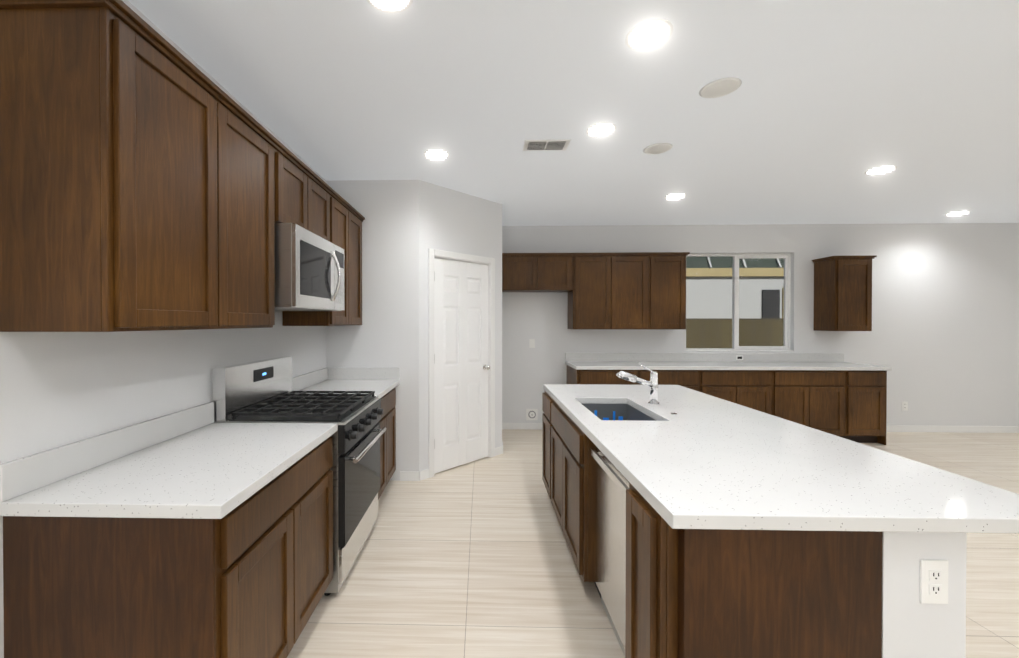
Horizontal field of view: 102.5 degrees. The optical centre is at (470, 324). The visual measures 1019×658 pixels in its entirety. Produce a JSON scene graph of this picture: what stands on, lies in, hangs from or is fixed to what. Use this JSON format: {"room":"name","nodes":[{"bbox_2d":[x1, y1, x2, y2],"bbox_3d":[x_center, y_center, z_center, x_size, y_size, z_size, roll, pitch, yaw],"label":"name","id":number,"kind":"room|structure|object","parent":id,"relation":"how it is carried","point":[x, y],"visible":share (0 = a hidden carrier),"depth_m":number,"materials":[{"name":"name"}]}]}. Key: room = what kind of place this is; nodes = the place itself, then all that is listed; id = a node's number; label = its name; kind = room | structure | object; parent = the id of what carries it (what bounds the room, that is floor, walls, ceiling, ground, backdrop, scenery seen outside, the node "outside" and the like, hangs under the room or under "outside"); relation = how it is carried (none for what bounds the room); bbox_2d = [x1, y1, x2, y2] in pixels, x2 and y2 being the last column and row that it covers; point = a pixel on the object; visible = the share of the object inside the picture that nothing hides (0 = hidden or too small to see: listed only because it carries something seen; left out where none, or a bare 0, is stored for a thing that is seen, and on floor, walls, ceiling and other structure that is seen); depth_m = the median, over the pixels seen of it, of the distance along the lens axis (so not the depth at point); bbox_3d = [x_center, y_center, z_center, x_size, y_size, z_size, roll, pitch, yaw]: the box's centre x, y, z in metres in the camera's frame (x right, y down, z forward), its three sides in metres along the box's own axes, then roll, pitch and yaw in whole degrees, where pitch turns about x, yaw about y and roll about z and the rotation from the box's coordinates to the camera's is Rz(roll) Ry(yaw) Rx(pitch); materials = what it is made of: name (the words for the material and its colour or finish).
{"room":"kitchen","nodes":[
{"label":"kitchen","id":0,"kind":"room"},
{"bbox_2d":[0,0,326,657],"bbox_3d":[-1.451,0.070,1.258,0.150,2.720,8.800,0,0,2],"label":"wall","id":1,"kind":"structure","parent":0,"point":[58,389],"depth_m":1.56,"materials":[{"name":"white paint"}]},
{"bbox_2d":[0,0,279,331],"bbox_3d":[-1.190,-0.468,1.645,0.350,0.971,0.934,0,0,2],"label":"upper cabinet","id":2,"kind":"object","parent":1,"relation":"attached to","point":[151,179],"depth_m":1.20,"materials":[{"name":"brown wood"}]},
{"bbox_2d":[280,142,331,242],"bbox_3d":[-1.167,-0.747,2.492,0.350,0.426,0.760,0,0,2],"label":"upper cabinet","id":3,"kind":"object","parent":1,"relation":"attached to","point":[305,199],"depth_m":2.43,"materials":[{"name":"brown wood"}]},
{"bbox_2d":[274,223,343,310],"bbox_3d":[-1.090,-0.311,2.493,0.500,0.436,0.754,0,0,2],"label":"microwave","id":4,"kind":"object","parent":3,"relation":"attached to","point":[309,270],"visible":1,"depth_m":2.25,"materials":[{"name":"silver metal"}]},
{"bbox_2d":[283,189,364,325],"bbox_3d":[-1.146,-0.480,3.285,0.350,0.971,0.820,0,0,2],"label":"upper cabinet","id":5,"kind":"object","parent":1,"relation":"attached to","point":[347,221],"depth_m":3.20,"materials":[{"name":"brown wood"}]},
{"bbox_2d":[326,180,418,480],"bbox_3d":[-0.886,0.053,3.754,0.845,2.720,0.120,0,0,2],"label":"wall","id":6,"kind":"structure","parent":0,"point":[385,334],"depth_m":3.69,"materials":[{"name":"white paint"}]},
{"bbox_2d":[419,180,501,470],"bbox_3d":[-0.102,0.051,4.111,1.117,2.720,0.120,0,1,-43],"label":"wall","id":7,"kind":"structure","parent":0,"point":[450,220],"depth_m":3.95,"materials":[{"name":"white paint"}]},
{"bbox_2d":[428,248,494,477],"bbox_3d":[-0.105,0.354,4.097,0.884,2.114,0.134,0,1,-43],"label":"door frame","id":8,"kind":"structure","parent":7,"relation":"attached to","point":[448,255],"depth_m":4.01,"materials":[{"name":"white wood"}]},
{"bbox_2d":[434,258,489,473],"bbox_3d":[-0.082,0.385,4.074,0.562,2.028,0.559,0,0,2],"label":"pantry door","id":9,"kind":"structure","parent":7,"relation":"in","point":[461,367],"depth_m":4.04,"materials":[{"name":"white wood"}]},
{"bbox_2d":[499,441,502,453],"bbox_3d":[0.356,1.363,4.917,0.028,0.085,1.108,0,0,2],"label":"baseboard","id":10,"kind":"structure","parent":7,"relation":"attached to","point":[501,447],"depth_m":4.43,"materials":[{"name":"white wood"}]},
{"bbox_2d":[128,0,1018,225],"bbox_3d":[3.790,-1.339,1.109,10.635,0.100,8.800,0,0,2],"label":"ceiling","id":11,"kind":"structure","parent":0,"point":[820,111],"depth_m":2.35,"materials":[{"name":"white paint"}]},
{"bbox_2d":[366,0,412,12],"bbox_3d":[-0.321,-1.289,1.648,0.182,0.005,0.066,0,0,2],"label":"recessed light","id":12,"kind":"object","parent":11,"relation":"in","point":[388,6],"depth_m":1.64,"materials":[{"name":"white plastic"}]},
{"bbox_2d":[424,149,448,159],"bbox_3d":[-0.260,-1.299,3.109,0.187,0.005,0.188,0,0,2],"label":"recessed light","id":13,"kind":"object","parent":11,"relation":"in","point":[434,154],"depth_m":3.11,"materials":[{"name":"white"}]},
{"bbox_2d":[523,139,570,150],"bbox_3d":[0.545,-1.297,2.946,0.320,0.008,0.170,0,0,2],"label":"ceiling vent","id":14,"kind":"object","parent":11,"relation":"in","point":[548,145],"visible":1,"depth_m":2.94,"materials":[{"name":"white metal"}]},
{"bbox_2d":[586,123,616,136],"bbox_3d":[0.868,-1.297,2.713,0.192,0.005,0.186,0,0,2],"label":"recessed light","id":15,"kind":"object","parent":11,"relation":"in","point":[600,129],"depth_m":2.71,"materials":[{"name":"white"}]},
{"bbox_2d":[625,19,672,49],"bbox_3d":[0.793,-1.290,1.814,0.194,0.005,0.191,0,0,2],"label":"recessed light","id":16,"kind":"object","parent":11,"relation":"in","point":[649,34],"depth_m":1.81,"materials":[{"name":"white plastic"}]},
{"bbox_2d":[643,143,671,153],"bbox_3d":[1.382,-1.298,3.014,0.199,0.006,0.199,0,1,-43],"label":"disc","id":17,"kind":"object","parent":11,"relation":"attached to","point":[658,148],"depth_m":3.00,"materials":[{"name":"white plastic"}]},
{"bbox_2d":[665,193,685,198],"bbox_3d":[2.079,-1.307,4.133,0.193,0.005,0.167,0,0,2],"label":"recessed light","id":18,"kind":"object","parent":11,"relation":"in","point":[678,195],"depth_m":4.15,"materials":[{"name":"white plastic"}]},
{"bbox_2d":[699,77,741,97],"bbox_3d":[1.367,-1.293,2.234,0.199,0.006,0.199,0,1,-43],"label":"disc","id":19,"kind":"object","parent":11,"relation":"attached to","point":[720,87],"depth_m":2.22,"materials":[{"name":"white plastic"}]},
{"bbox_2d":[865,166,896,174],"bbox_3d":[3.451,-1.302,3.437,0.196,0.005,0.184,0,0,2],"label":"recessed light","id":20,"kind":"object","parent":11,"relation":"in","point":[884,169],"depth_m":3.43,"materials":[{"name":"white plastic"}]},
{"bbox_2d":[287,429,1018,657],"bbox_3d":[3.790,1.481,1.129,10.635,0.100,8.800,0,0,2],"label":"floor","id":21,"kind":"structure","parent":0,"point":[473,559],"depth_m":2.32,"materials":[{"name":"beige tile"}]},
{"bbox_2d":[3,437,332,657],"bbox_3d":[-1.040,0.991,1.655,0.649,0.874,0.925,0,0,2],"label":"base cabinet","id":22,"kind":"object","parent":21,"relation":"on","point":[251,576],"visible":0.9,"depth_m":1.20,"materials":[{"name":"brown wood"}]},
{"bbox_2d":[0,402,336,518],"bbox_3d":[-1.031,0.478,1.641,0.666,0.148,0.942,0,0,2],"label":"countertop","id":23,"kind":"structure","parent":22,"relation":"on","point":[196,462],"depth_m":1.40,"materials":[{"name":"stone"}]},
{"bbox_2d":[212,356,385,595],"bbox_3d":[-0.964,0.824,2.497,0.749,1.195,0.754,0,0,2],"label":"range","id":24,"kind":"object","parent":21,"relation":"on","point":[260,391],"visible":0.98,"depth_m":2.30,"materials":[{"name":"silver metal"}]},
{"bbox_2d":[378,388,395,499],"bbox_3d":[-0.996,0.979,3.292,0.649,0.874,0.819,0,0,2],"label":"base cabinet","id":25,"kind":"object","parent":21,"relation":"on","point":[388,446],"visible":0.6,"depth_m":3.31,"materials":[{"name":"brown wood"}]},
{"bbox_2d":[292,368,398,397],"bbox_3d":[-0.988,0.466,3.289,0.666,0.148,0.818,0,0,2],"label":"countertop","id":26,"kind":"structure","parent":25,"relation":"on","point":[381,382],"depth_m":3.52,"materials":[{"name":"stone"}]},
{"bbox_2d":[542,390,550,497],"bbox_3d":[0.901,0.980,3.197,0.620,0.874,0.436,0,0,2],"label":"base cabinet","id":27,"kind":"object","parent":21,"relation":"on","point":[545,396],"depth_m":3.24,"materials":[{"name":"brown wood"}]},
{"bbox_2d":[550,398,600,597],"bbox_3d":[0.883,0.985,2.529,0.620,0.874,0.901,0,0,2],"label":"base cabinet","id":28,"kind":"object","parent":21,"relation":"on","point":[568,469],"depth_m":2.24,"materials":[{"name":"brown wood"}]},
{"bbox_2d":[543,384,1018,532],"bbox_3d":[1.137,0.528,2.248,1.114,0.040,2.315,0,0,2],"label":"countertop","id":29,"kind":"structure","parent":28,"relation":"on","point":[700,460],"depth_m":1.40,"materials":[{"name":"stone"}]},
{"bbox_2d":[582,404,656,420],"bbox_3d":[0.885,0.657,2.486,0.384,0.221,0.664,0,0,2],"label":"sink bowl","id":30,"kind":"object","parent":29,"relation":"attached to","point":[628,412],"depth_m":2.80,"materials":[{"name":"grey metal"}]},
{"bbox_2d":[594,410,622,419],"bbox_3d":[0.916,0.632,2.803,0.260,0.085,0.004,0,0,2],"label":"clips","id":31,"kind":"object","parent":30,"relation":"attached to","point":[619,417],"visible":0.52,"depth_m":2.80,"materials":[{"name":"blue plastic"}]},
{"bbox_2d":[616,363,676,415],"bbox_3d":[1.046,0.374,2.443,0.287,0.264,0.349,0,0,2],"label":"island faucet","id":32,"kind":"object","parent":29,"relation":"on","point":[652,383],"visible":1,"depth_m":2.56,"materials":[{"name":"silver metal"}]},
{"bbox_2d":[566,365,641,384],"bbox_3d":[1.632,0.967,5.123,0.722,0.874,0.618,0,0,2],"label":"base cabinet","id":33,"kind":"object","parent":21,"relation":"on","point":[573,376],"depth_m":4.82,"materials":[{"name":"brown wood"}]},
{"bbox_2d":[591,446,628,655],"bbox_3d":[0.872,0.993,1.763,0.561,0.868,0.610,0,0,2],"label":"dishwasher","id":34,"kind":"object","parent":21,"relation":"on","point":[612,483],"visible":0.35,"depth_m":1.81,"materials":[{"name":"silver metal"}]},
{"bbox_2d":[642,370,701,391],"bbox_3d":[2.348,0.967,5.104,0.710,0.874,0.618,0,0,2],"label":"base cabinet","id":35,"kind":"object","parent":21,"relation":"on","point":[691,379],"depth_m":4.79,"materials":[{"name":"brown wood"}]},
{"bbox_2d":[702,370,773,415],"bbox_3d":[3.123,0.967,5.084,0.840,0.874,0.618,0,0,2],"label":"base cabinet","id":36,"kind":"object","parent":21,"relation":"on","point":[754,389],"depth_m":4.78,"materials":[{"name":"brown wood"}]},
{"bbox_2d":[625,482,882,657],"bbox_3d":[0.851,0.993,1.301,0.619,0.874,0.295,0,0,2],"label":"base cabinet","id":37,"kind":"object","parent":21,"relation":"on","point":[707,593],"visible":0.79,"depth_m":1.15,"materials":[{"name":"brown wood"}]},
{"bbox_2d":[774,370,849,439],"bbox_3d":[3.962,0.967,5.061,0.840,0.874,0.618,0,0,2],"label":"base cabinet","id":38,"kind":"object","parent":21,"relation":"on","point":[816,399],"depth_m":4.76,"materials":[{"name":"brown wood"}]},
{"bbox_2d":[565,353,891,370],"bbox_3d":[3.062,0.454,5.073,3.620,0.148,0.636,0,0,2],"label":"countertop","id":39,"kind":"structure","parent":38,"relation":"on","point":[700,361],"depth_m":5.32,"materials":[{"name":"stone"}]},
{"bbox_2d":[850,370,886,444],"bbox_3d":[4.618,0.967,5.044,0.472,0.874,0.618,0,0,2],"label":"base cabinet","id":40,"kind":"object","parent":21,"relation":"on","point":[851,405],"depth_m":4.74,"materials":[{"name":"brown wood"}]},
{"bbox_2d":[882,532,966,657],"bbox_3d":[1.301,0.986,2.273,0.225,0.874,2.262,0,0,2],"label":"wall","id":41,"kind":"structure","parent":21,"relation":"on","point":[913,626],"depth_m":1.14,"materials":[{"name":"white paint"}]},
{"bbox_2d":[919,559,947,603],"bbox_3d":[1.292,0.716,1.135,0.072,0.120,0.008,0,0,2],"label":"outlet","id":42,"kind":"object","parent":41,"relation":"attached to","point":[933,581],"visible":1,"depth_m":1.13,"materials":[{"name":"white plastic"}]},
{"bbox_2d":[502,223,1018,425],"bbox_3d":[3.905,0.041,5.442,10.335,2.720,0.150,0,0,2],"label":"wall","id":43,"kind":"structure","parent":0,"point":[941,338],"depth_m":5.33,"materials":[{"name":"white paint"}]},
{"bbox_2d":[502,423,541,429],"bbox_3d":[0.827,1.359,5.450,0.880,0.085,0.016,0,0,2],"label":"baseboard","id":44,"kind":"structure","parent":43,"relation":"attached to","point":[533,426],"depth_m":5.45,"materials":[{"name":"white wood"}]},
{"bbox_2d":[526,409,537,419],"bbox_3d":[0.821,1.201,5.444,0.150,0.150,0.026,0,0,2],"label":"outlet box","id":45,"kind":"object","parent":43,"relation":"attached to","point":[531,414],"visible":1,"depth_m":5.45,"materials":[{"name":"white plastic"}]},
{"bbox_2d":[529,339,534,347],"bbox_3d":[0.822,0.251,5.444,0.072,0.116,0.012,0,0,2],"label":"light switch","id":46,"kind":"object","parent":43,"relation":"attached to","point":[531,343],"visible":1,"depth_m":5.44,"materials":[{"name":"white plastic"}]},
{"bbox_2d":[502,253,573,291],"bbox_3d":[0.837,-0.665,5.271,0.899,0.466,0.344,0,0,2],"label":"upper cabinet","id":47,"kind":"object","parent":43,"relation":"attached to","point":[521,272],"depth_m":5.11,"materials":[{"name":"brown wood"}]},
{"bbox_2d":[568,252,649,328],"bbox_3d":[1.755,-0.420,5.248,0.934,0.956,0.344,0,0,2],"label":"upper cabinet","id":48,"kind":"object","parent":43,"relation":"attached to","point":[635,290],"depth_m":5.08,"materials":[{"name":"brown wood"}]},
{"bbox_2d":[650,252,689,328],"bbox_3d":[2.454,-0.420,5.229,0.465,0.956,0.344,0,0,2],"label":"upper cabinet","id":49,"kind":"object","parent":43,"relation":"attached to","point":[667,269],"depth_m":5.07,"materials":[{"name":"brown wood"}]},
{"bbox_2d":[686,253,792,350],"bbox_3d":[3.552,-0.299,5.435,1.400,1.300,0.119,0,0,2],"label":"window","id":50,"kind":"structure","parent":43,"relation":"in","point":[786,257],"depth_m":5.44,"materials":[{"name":"white"}]},
{"bbox_2d":[812,255,876,330],"bbox_3d":[4.718,-0.385,5.166,0.505,0.926,0.350,0,0,2],"label":"upper cabinet","id":51,"kind":"object","parent":43,"relation":"attached to","point":[842,293],"visible":1,"depth_m":5.01,"materials":[{"name":"brown wood"}]},
{"bbox_2d":[902,402,907,409],"bbox_3d":[5.670,1.062,5.323,0.072,0.116,0.008,0,0,2],"label":"outlet","id":52,"kind":"object","parent":43,"relation":"attached to","point":[904,405],"visible":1,"depth_m":5.32,"materials":[{"name":"white plastic"}]},
{"bbox_2d":[886,425,1018,432],"bbox_3d":[6.967,1.360,5.287,4.175,0.085,0.016,0,0,2],"label":"baseboard","id":53,"kind":"structure","parent":43,"relation":"attached to","point":[889,428],"depth_m":5.30,"materials":[{"name":"white wood"}]},
{"label":"outside","id":54,"kind":"structure","parent":0,"visible":0},
{"bbox_3d":[5.532,1.582,22.666,22.000,0.100,34.350,0,0,2],"label":"ground","id":55,"kind":"structure","parent":54,"visible":0},
{"bbox_2d":[686,318,782,347],"bbox_3d":[5.193,0.735,9.939,22.000,1.770,0.200,0,0,2],"label":"fence","id":56,"kind":"object","parent":55,"relation":"on","point":[771,330],"depth_m":9.81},
{"bbox_2d":[686,257,783,317],"bbox_3d":[6.461,-1.974,19.953,17.200,7.050,8.675,0,0,2],"label":"neighbouring house","id":57,"kind":"structure","parent":55,"relation":"on","point":[765,293],"depth_m":15.68,"materials":[{"name":"grey"}]}
]}

